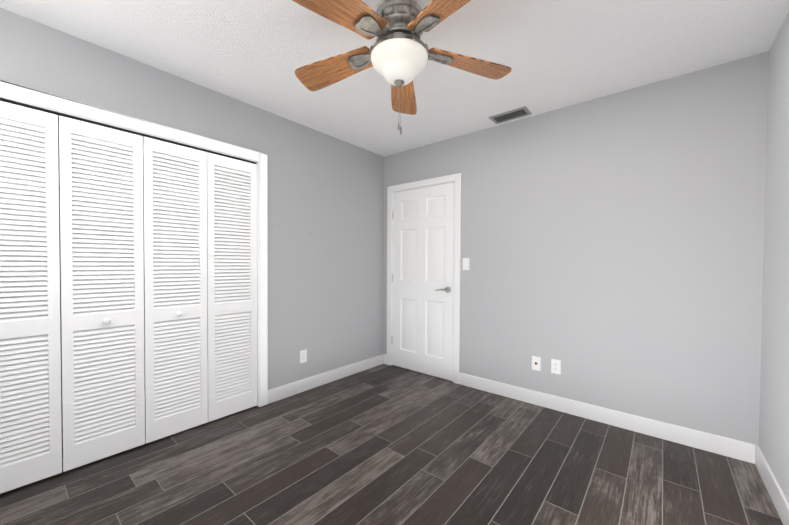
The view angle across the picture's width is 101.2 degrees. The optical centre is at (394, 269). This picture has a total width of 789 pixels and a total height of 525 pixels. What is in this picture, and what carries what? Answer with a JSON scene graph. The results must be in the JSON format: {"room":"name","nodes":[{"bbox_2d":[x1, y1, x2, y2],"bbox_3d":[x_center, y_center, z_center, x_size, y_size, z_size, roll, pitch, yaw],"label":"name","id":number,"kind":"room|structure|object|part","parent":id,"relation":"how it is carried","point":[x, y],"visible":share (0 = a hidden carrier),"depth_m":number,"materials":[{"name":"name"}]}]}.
{"room":"empty bedroom","nodes":[
{"label":"empty bedroom","id":0,"kind":"room"},
{"bbox_2d":[58,118,61,424],"bbox_3d":[-1.947,-0.089,2.358,0.680,2.440,2.003,1,1,40],"label":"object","id":1,"kind":"structure","parent":0,"point":[59,260],"depth_m":2.30,"materials":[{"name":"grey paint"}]},
{"bbox_2d":[0,8,383,389],"bbox_3d":[-1.276,-0.088,2.540,0.120,2.440,3.690,1,1,40],"label":"wall","id":2,"kind":"structure","parent":0,"point":[325,309],"depth_m":2.87,"materials":[{"name":"grey paint"}]},
{"bbox_2d":[0,101,61,493],"bbox_3d":[-1.972,0.145,1.651,0.028,1.972,0.370,1,1,40],"label":"closet door","id":3,"kind":"structure","parent":2,"relation":"in","point":[30,406],"depth_m":1.70,"materials":[{"name":"white paint"}]},
{"bbox_2d":[59,115,144,471],"bbox_3d":[-1.719,0.142,1.928,0.064,1.972,0.370,1,1,40],"label":"closet door","id":4,"kind":"structure","parent":2,"relation":"in","point":[102,272],"depth_m":1.92,"materials":[{"name":"white paint"}]},
{"bbox_2d":[0,80,267,406],"bbox_3d":[-1.634,0.098,2.100,0.137,2.079,1.653,1,1,40],"label":"trim","id":5,"kind":"structure","parent":2,"relation":"attached to","point":[19,95],"depth_m":2.27,"materials":[{"name":"white paint"}]},
{"bbox_2d":[143,136,207,442],"bbox_3d":[-1.480,0.138,2.216,0.064,1.972,0.370,1,1,40],"label":"closet door","id":6,"kind":"structure","parent":2,"relation":"in","point":[175,277],"depth_m":2.21,"materials":[{"name":"white paint"}]},
{"bbox_2d":[207,152,256,421],"bbox_3d":[-1.254,0.134,2.516,0.028,1.972,0.370,1,1,40],"label":"closet door","id":7,"kind":"structure","parent":2,"relation":"in","point":[232,277],"depth_m":2.50,"materials":[{"name":"white paint"}]},
{"bbox_2d":[300,349,306,362],"bbox_3d":[-0.840,0.801,2.988,0.008,0.115,0.070,1,1,40],"label":"outlet","id":8,"kind":"object","parent":2,"relation":"attached to","point":[303,356],"visible":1,"depth_m":2.98,"materials":[{"name":"white plastic"}]},
{"bbox_2d":[268,354,386,403],"bbox_3d":[-0.591,1.066,3.277,0.030,0.115,1.471,1,1,40],"label":"baseboard","id":9,"kind":"structure","parent":2,"relation":"attached to","point":[278,393],"depth_m":3.15,"materials":[{"name":"white paint"}]},
{"bbox_2d":[0,364,782,524],"bbox_3d":[-0.365,1.200,1.799,3.970,0.100,3.690,1,1,40],"label":"floor","id":10,"kind":"structure","parent":0,"point":[383,444],"depth_m":1.84,"materials":[{"name":"brown wood"}]},
{"bbox_2d":[0,0,788,156],"bbox_3d":[-0.349,-1.339,1.754,3.970,0.100,3.690,1,1,40],"label":"ceiling","id":11,"kind":"structure","parent":0,"point":[555,54],"depth_m":1.89,"materials":[{"name":"white paint"}]},
{"bbox_2d":[292,0,511,134],"bbox_3d":[-0.001,-0.952,1.456,1.068,0.660,1.024,1,1,40],"label":"ceiling fan","id":12,"kind":"object","parent":11,"relation":"hanging from","point":[398,54],"visible":1,"depth_m":1.41,"materials":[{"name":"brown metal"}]},
{"bbox_3d":[-0.292,-0.996,1.612,0.418,0.006,0.154,-6,-13,22],"label":"blade","id":13,"kind":"part","parent":12,"relation":"part of","materials":[{"name":"brown wood"}]},
{"bbox_3d":[-0.198,-0.989,1.224,0.154,0.006,0.418,-15,-3,41],"label":"blade","id":14,"kind":"part","parent":12,"relation":"part of","materials":[{"name":"brown wood"}]},
{"bbox_3d":[0.022,-0.918,1.484,0.260,0.116,0.260,1,1,40],"label":"lamp shade","id":15,"kind":"part","parent":12,"relation":"part of","materials":[{"name":"white glass"}]},
{"bbox_3d":[0.048,-0.998,1.822,0.154,0.006,0.418,12,-4,5],"label":"blade","id":16,"kind":"part","parent":12,"relation":"part of","materials":[{"name":"brown wood"}]},
{"bbox_3d":[0.201,-0.986,1.194,0.154,0.006,0.418,-14,14,-29],"label":"blade","id":17,"kind":"part","parent":12,"relation":"part of","materials":[{"name":"brown wood"}]},
{"bbox_3d":[0.353,-0.991,1.563,0.418,0.006,0.154,6,12,-14],"label":"blade","id":18,"kind":"part","parent":12,"relation":"part of","materials":[{"name":"brown wood"}]},
{"bbox_2d":[489,106,531,123],"bbox_3d":[0.972,-1.295,2.729,0.305,0.009,0.165,1,1,40],"label":"ceiling vent","id":19,"kind":"object","parent":11,"relation":"in","point":[520,112],"visible":1,"depth_m":2.72,"materials":[{"name":"grey metal"}]},
{"bbox_2d":[383,51,768,445],"bbox_3d":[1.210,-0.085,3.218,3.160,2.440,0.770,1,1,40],"label":"wall","id":20,"kind":"structure","parent":0,"point":[612,247],"depth_m":2.33,"materials":[{"name":"grey paint"}]},
{"bbox_2d":[391,182,454,380],"bbox_3d":[0.277,0.120,3.485,0.810,1.992,0.093,1,1,40],"label":"door leaf","id":21,"kind":"structure","parent":20,"relation":"in","point":[423,279],"depth_m":3.47,"materials":[{"name":"white paint"}]},
{"bbox_2d":[386,173,461,383],"bbox_3d":[0.319,0.085,3.527,0.948,2.078,0.137,1,1,40],"label":"door frame","id":22,"kind":"structure","parent":20,"relation":"attached to","point":[445,179],"depth_m":3.26,"materials":[{"name":"white paint"}]},
{"bbox_2d":[463,258,469,269],"bbox_3d":[0.692,-0.052,3.140,0.070,0.115,0.014,1,1,40],"label":"switch plate","id":23,"kind":"object","parent":20,"relation":"attached to","point":[466,262],"visible":1,"depth_m":3.14,"materials":[{"name":"white plastic"}]},
{"bbox_2d":[532,356,540,370],"bbox_3d":[1.196,0.793,2.735,0.070,0.115,0.008,1,1,40],"label":"outlet","id":24,"kind":"object","parent":20,"relation":"attached to","point":[536,363],"visible":1,"depth_m":2.73,"materials":[{"name":"white plastic"}]},
{"bbox_2d":[551,359,560,374],"bbox_3d":[1.314,0.791,2.637,0.070,0.115,0.008,1,1,40],"label":"outlet","id":25,"kind":"object","parent":20,"relation":"attached to","point":[555,366],"visible":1,"depth_m":2.63,"materials":[{"name":"white plastic"}]},
{"bbox_2d":[459,373,751,462],"bbox_3d":[1.394,1.090,2.573,1.956,0.115,0.018,1,1,40],"label":"baseboard","id":26,"kind":"structure","parent":20,"relation":"attached to","point":[732,448],"depth_m":2.34,"materials":[{"name":"white paint"}]},
{"bbox_2d":[759,12,788,501],"bbox_3d":[1.124,-0.038,0.547,0.120,2.440,3.690,1,1,40],"label":"wall","id":27,"kind":"structure","parent":0,"point":[774,418],"depth_m":1.69,"materials":[{"name":"grey paint"}]},
{"bbox_2d":[752,444,788,524],"bbox_3d":[1.065,1.123,0.613,0.018,0.115,3.454,1,1,40],"label":"baseboard","id":28,"kind":"structure","parent":27,"relation":"attached to","point":[779,500],"depth_m":1.65,"materials":[{"name":"white paint"}]}
]}

